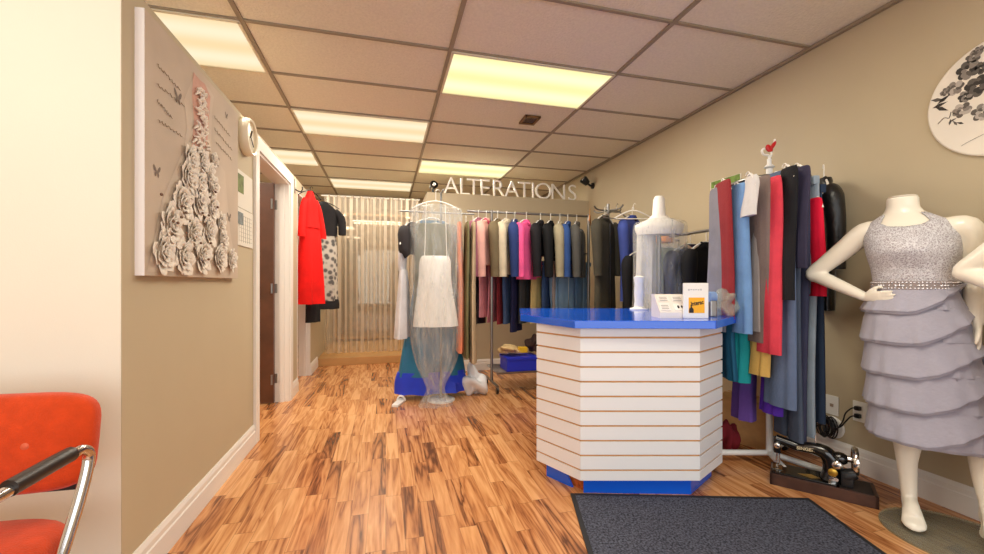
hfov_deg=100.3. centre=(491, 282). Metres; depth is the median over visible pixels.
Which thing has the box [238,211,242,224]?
picture
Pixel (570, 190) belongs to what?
sign letter
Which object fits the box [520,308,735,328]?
countertop
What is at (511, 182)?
sign letter
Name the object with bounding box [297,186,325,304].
dress
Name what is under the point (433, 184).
spotlight
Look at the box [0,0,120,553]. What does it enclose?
wall
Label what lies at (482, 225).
jacket
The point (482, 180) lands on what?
sign letter
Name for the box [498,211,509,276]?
coat
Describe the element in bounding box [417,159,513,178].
recessed light
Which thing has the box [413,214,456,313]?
shawl
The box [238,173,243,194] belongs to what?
picture
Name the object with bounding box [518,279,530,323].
trousers
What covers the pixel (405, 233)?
jacket
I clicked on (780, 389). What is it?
trousers
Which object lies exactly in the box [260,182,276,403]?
door
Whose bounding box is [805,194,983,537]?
mannequin
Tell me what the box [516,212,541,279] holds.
jacket
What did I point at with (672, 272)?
jacket
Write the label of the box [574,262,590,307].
jeans
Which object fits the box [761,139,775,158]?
figurine
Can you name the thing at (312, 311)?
skirt
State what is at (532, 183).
sign letter
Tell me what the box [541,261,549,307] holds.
jeans
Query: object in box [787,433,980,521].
baseboard
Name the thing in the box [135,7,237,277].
picture
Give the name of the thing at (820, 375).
jeans
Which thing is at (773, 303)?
dress
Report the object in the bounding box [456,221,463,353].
dress
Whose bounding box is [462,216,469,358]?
dress
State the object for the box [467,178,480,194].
sign letter
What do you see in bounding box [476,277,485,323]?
trousers
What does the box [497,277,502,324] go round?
skirt
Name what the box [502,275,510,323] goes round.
jeans
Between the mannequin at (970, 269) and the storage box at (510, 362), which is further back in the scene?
the storage box at (510, 362)
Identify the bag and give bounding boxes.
[524,334,537,351]
[721,419,740,448]
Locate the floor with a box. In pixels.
[168,363,983,553]
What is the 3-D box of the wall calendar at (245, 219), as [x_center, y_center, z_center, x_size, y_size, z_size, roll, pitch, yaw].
[-1.575,-0.465,2.614,0.007,0.465,0.330,0,0,-14]
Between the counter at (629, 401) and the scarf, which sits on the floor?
the counter at (629, 401)
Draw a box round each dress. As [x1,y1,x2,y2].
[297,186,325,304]
[319,198,345,309]
[394,242,410,339]
[412,189,458,326]
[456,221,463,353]
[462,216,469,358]
[469,221,476,363]
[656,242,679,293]
[715,178,734,319]
[731,182,752,333]
[748,175,770,342]
[756,175,783,355]
[810,196,826,295]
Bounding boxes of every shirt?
[508,218,518,276]
[553,220,565,277]
[562,215,573,277]
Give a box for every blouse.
[469,210,487,276]
[794,163,810,267]
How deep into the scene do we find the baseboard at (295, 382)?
4.06 m
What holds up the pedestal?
on the counter at (629, 401)
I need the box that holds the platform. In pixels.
[318,338,403,365]
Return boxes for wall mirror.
[336,213,411,338]
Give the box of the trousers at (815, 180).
[807,175,819,438]
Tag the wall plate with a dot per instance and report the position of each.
(832, 402)
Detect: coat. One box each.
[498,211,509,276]
[590,207,620,307]
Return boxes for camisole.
[740,171,759,217]
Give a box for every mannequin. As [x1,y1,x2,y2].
[635,196,683,307]
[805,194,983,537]
[952,243,983,288]
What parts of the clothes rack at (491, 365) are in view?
rail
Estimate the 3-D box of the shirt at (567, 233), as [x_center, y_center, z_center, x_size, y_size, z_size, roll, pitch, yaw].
[0.838,-0.410,4.480,0.117,0.696,0.530,0,0,21]
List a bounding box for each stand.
[400,189,473,403]
[594,204,623,216]
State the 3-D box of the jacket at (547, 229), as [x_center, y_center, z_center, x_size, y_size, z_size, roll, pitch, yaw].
[0.646,-0.410,4.430,0.121,0.696,0.531,0,0,21]
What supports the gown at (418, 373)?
hanging from the stand at (439, 399)
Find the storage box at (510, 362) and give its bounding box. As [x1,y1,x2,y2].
[499,352,537,371]
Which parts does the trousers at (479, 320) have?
trouser leg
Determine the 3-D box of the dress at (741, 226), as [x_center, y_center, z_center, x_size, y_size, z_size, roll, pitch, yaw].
[1.415,-0.152,2.359,0.072,0.867,0.215,0,0,0]
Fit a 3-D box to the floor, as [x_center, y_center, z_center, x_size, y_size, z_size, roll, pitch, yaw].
[-1.031,1.150,2.729,6.370,0.100,10.600,0,0,-14]
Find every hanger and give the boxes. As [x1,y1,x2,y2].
[603,203,625,219]
[614,203,650,218]
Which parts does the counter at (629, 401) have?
slatwall panel, slatwall panel, slatwall panel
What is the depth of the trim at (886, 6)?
2.96 m
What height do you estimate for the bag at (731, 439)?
0.202 m
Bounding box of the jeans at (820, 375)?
[815,184,825,424]
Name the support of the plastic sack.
on the floor
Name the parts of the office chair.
seat, arm frame, backrest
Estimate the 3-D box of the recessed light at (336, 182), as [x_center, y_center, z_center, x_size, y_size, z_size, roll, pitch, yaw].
[-1.855,-1.520,6.374,1.202,0.020,0.610,0,0,-14]
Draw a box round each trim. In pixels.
[253,136,292,443]
[260,153,309,401]
[541,0,902,196]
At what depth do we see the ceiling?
2.89 m
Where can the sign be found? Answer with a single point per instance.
(695, 295)
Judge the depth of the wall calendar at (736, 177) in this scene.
3.28 m
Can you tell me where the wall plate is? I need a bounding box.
[826,394,838,415]
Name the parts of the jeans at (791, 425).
trouser leg, trouser leg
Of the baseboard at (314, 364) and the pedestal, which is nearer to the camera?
the pedestal
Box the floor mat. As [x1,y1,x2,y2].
[570,493,885,553]
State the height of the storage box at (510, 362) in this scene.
0.143 m
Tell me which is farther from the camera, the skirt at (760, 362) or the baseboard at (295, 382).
the baseboard at (295, 382)
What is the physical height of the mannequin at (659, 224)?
1.784 m
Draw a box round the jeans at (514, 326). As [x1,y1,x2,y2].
[510,277,521,332]
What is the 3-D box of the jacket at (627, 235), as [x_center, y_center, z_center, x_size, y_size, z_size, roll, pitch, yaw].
[1.411,-0.294,4.118,0.490,0.947,0.161,0,0,-40]
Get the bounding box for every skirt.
[305,304,319,322]
[479,277,487,316]
[487,265,496,322]
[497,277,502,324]
[530,274,541,323]
[721,324,737,380]
[727,333,750,383]
[731,374,756,421]
[749,341,770,376]
[759,376,783,416]
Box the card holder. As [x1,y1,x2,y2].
[651,294,682,317]
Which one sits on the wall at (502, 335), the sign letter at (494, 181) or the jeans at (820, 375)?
the sign letter at (494, 181)
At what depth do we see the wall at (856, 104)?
2.45 m
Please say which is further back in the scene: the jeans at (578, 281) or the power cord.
the jeans at (578, 281)
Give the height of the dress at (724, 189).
0.827 m
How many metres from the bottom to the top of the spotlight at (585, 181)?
0.160 m
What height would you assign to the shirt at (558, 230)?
0.696 m
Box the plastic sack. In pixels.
[462,362,487,395]
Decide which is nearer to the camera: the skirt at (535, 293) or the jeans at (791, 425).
the jeans at (791, 425)
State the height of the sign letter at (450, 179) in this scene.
0.208 m
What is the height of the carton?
0.060 m
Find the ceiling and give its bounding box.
[144,0,891,203]
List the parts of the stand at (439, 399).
plate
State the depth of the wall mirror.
7.14 m
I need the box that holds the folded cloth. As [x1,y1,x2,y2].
[497,344,520,353]
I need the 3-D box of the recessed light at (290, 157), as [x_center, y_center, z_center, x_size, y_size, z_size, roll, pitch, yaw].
[-2.731,-1.520,4.887,1.202,0.020,0.610,0,0,-14]
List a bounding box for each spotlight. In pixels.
[429,181,437,191]
[580,176,594,188]
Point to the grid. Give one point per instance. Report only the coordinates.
(675, 21)
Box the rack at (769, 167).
[721,158,821,470]
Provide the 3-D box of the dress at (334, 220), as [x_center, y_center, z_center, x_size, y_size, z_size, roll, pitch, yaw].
[-2.066,-0.364,5.059,0.512,1.367,0.233,0,0,-34]
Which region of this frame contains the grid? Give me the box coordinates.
[148,0,810,199]
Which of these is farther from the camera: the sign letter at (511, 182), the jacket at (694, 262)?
the sign letter at (511, 182)
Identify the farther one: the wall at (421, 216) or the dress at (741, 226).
the wall at (421, 216)
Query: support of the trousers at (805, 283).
hanging from the rack at (769, 167)
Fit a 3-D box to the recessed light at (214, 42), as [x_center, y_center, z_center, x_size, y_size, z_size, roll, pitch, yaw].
[-2.120,-1.520,2.525,1.202,0.020,0.610,0,0,-14]
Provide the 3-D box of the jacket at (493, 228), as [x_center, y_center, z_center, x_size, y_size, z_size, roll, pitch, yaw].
[0.071,-0.410,4.282,0.116,0.696,0.530,0,0,16]
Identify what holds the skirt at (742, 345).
hanging from the rack at (769, 167)
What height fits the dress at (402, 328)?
0.987 m
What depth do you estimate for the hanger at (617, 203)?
3.95 m
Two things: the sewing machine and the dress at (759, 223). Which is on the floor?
the sewing machine
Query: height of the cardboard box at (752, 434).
0.319 m
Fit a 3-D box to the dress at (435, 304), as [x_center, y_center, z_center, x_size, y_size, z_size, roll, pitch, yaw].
[-0.499,0.128,3.701,0.485,1.948,0.320,0,0,-10]
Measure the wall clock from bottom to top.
0.236 m
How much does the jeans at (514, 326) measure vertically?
0.882 m
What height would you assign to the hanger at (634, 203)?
0.159 m
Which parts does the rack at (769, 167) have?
leg, ring rail, leg, leg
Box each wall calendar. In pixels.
[238,169,252,248]
[710,173,740,190]
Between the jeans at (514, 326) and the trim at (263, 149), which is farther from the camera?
the jeans at (514, 326)
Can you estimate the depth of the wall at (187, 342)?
1.74 m
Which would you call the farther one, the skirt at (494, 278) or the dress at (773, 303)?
the skirt at (494, 278)
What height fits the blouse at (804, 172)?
0.563 m
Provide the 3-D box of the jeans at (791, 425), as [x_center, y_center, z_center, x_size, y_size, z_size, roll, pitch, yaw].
[1.665,0.123,2.323,0.053,1.480,0.245,0,0,2]
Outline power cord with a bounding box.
[816,406,861,438]
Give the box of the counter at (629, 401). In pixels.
[520,308,735,493]
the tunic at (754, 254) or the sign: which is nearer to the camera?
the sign
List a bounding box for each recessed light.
[151,8,267,73]
[271,148,319,166]
[290,108,429,143]
[328,178,412,191]
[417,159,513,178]
[440,51,614,109]
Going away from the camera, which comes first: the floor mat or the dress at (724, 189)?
the floor mat
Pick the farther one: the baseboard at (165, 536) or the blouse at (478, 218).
the blouse at (478, 218)
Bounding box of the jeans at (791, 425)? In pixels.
[774,268,803,443]
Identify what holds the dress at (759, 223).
hanging from the rack at (769, 167)
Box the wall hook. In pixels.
[294,179,302,193]
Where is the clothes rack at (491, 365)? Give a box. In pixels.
[467,210,589,393]
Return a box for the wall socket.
[853,400,867,422]
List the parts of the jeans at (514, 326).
trouser leg, trouser leg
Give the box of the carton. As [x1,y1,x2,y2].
[518,346,526,352]
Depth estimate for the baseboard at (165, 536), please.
1.92 m
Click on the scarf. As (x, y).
(714, 275)
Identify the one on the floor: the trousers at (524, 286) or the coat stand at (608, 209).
the coat stand at (608, 209)
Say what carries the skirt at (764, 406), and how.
hanging from the rack at (769, 167)
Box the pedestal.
[630,276,648,309]
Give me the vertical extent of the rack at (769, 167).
1.864 m
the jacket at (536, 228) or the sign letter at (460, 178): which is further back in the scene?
the sign letter at (460, 178)
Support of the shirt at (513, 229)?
hanging from the clothes rack at (491, 365)
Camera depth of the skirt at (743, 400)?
2.50 m
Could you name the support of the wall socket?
attached to the wall at (856, 104)
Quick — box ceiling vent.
[519,115,540,125]
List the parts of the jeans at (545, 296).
trouser leg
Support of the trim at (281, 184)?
attached to the wall at (187, 342)
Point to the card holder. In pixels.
(662, 305)
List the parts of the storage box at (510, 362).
box lid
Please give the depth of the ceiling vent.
3.81 m
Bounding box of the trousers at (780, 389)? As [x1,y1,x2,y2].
[763,171,796,410]
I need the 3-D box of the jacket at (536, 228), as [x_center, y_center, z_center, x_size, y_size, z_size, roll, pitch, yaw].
[0.530,-0.410,4.402,0.133,0.696,0.532,0,0,25]
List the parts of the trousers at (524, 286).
trouser leg, trouser leg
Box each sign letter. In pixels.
[444,177,458,193]
[460,178,469,193]
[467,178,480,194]
[481,179,489,194]
[493,180,503,195]
[505,181,518,196]
[518,182,530,196]
[532,183,533,197]
[535,183,550,197]
[551,184,564,198]
[568,185,575,199]
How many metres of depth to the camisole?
2.21 m
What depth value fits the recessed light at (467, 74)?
3.09 m
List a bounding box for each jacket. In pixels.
[398,213,415,257]
[477,210,489,276]
[488,211,508,276]
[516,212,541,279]
[530,213,553,276]
[542,214,558,277]
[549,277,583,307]
[570,221,585,277]
[617,207,640,300]
[621,251,635,307]
[663,235,697,293]
[681,232,708,287]
[819,164,846,310]
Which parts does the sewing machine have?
needle plate, bed plate, arm, stitch lever, motor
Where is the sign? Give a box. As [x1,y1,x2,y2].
[683,283,707,317]
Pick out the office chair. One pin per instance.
(49, 441)
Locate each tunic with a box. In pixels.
[750,233,759,331]
[780,163,797,299]
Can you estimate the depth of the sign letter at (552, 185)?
5.50 m
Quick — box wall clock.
[238,117,257,156]
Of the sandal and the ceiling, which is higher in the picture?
the ceiling
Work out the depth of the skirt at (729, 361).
2.39 m
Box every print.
[931,46,983,124]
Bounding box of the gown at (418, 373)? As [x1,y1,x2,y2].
[394,213,465,395]
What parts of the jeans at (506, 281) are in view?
trouser leg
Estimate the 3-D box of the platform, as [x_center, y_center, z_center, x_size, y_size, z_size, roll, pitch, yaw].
[-1.917,1.050,6.642,1.365,0.100,2.180,0,0,-14]
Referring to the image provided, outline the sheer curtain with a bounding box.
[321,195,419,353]
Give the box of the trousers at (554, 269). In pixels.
[552,261,555,307]
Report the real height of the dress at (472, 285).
1.387 m
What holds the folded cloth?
on the storage box at (510, 362)
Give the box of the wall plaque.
[928,42,983,155]
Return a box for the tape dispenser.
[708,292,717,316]
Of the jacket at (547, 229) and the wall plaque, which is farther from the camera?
the jacket at (547, 229)
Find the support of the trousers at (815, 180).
hanging from the rack at (769, 167)
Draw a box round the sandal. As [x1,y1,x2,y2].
[392,395,405,406]
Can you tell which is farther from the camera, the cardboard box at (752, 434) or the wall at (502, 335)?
the wall at (502, 335)
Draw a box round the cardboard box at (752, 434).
[721,390,786,449]
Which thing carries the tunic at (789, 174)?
hanging from the rack at (769, 167)
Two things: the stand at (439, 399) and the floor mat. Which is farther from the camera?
the stand at (439, 399)
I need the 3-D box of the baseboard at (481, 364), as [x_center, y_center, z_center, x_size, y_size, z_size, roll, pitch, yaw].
[0.262,1.032,5.296,2.180,0.135,0.016,0,0,-14]
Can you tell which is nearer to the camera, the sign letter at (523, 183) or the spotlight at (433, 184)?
the spotlight at (433, 184)
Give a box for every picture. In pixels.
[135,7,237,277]
[238,169,251,212]
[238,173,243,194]
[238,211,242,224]
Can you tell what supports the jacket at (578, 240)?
hanging from the clothes rack at (491, 365)
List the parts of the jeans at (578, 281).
trouser leg, trouser leg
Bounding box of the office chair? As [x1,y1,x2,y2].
[0,392,101,553]
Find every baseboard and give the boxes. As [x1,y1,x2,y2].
[132,425,255,553]
[293,378,298,396]
[310,357,317,374]
[464,358,499,370]
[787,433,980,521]
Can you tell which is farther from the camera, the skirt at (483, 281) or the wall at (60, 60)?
the skirt at (483, 281)
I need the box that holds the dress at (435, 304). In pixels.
[412,189,458,326]
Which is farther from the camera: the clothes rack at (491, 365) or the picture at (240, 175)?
the clothes rack at (491, 365)
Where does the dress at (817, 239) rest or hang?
hanging from the rack at (769, 167)
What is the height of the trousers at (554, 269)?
0.814 m
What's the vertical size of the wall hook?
0.140 m
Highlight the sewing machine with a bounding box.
[770,435,878,509]
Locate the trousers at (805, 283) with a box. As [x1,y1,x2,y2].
[801,202,810,441]
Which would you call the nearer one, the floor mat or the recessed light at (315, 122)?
the floor mat
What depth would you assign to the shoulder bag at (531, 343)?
4.30 m
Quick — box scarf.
[707,185,725,331]
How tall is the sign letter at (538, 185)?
0.212 m
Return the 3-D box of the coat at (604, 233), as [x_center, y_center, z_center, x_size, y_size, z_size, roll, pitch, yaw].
[1.138,-0.224,4.106,0.489,1.087,0.138,0,0,-45]
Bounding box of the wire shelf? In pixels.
[487,364,537,374]
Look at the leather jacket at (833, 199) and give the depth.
2.35 m
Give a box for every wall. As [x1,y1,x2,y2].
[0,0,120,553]
[121,0,332,553]
[316,199,420,221]
[413,195,425,287]
[426,192,588,359]
[544,0,983,487]
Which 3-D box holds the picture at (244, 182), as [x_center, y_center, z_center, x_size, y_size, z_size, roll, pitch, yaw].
[-1.577,-0.583,2.614,0.003,0.230,0.330,0,0,-15]
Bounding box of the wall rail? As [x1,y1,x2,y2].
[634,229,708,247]

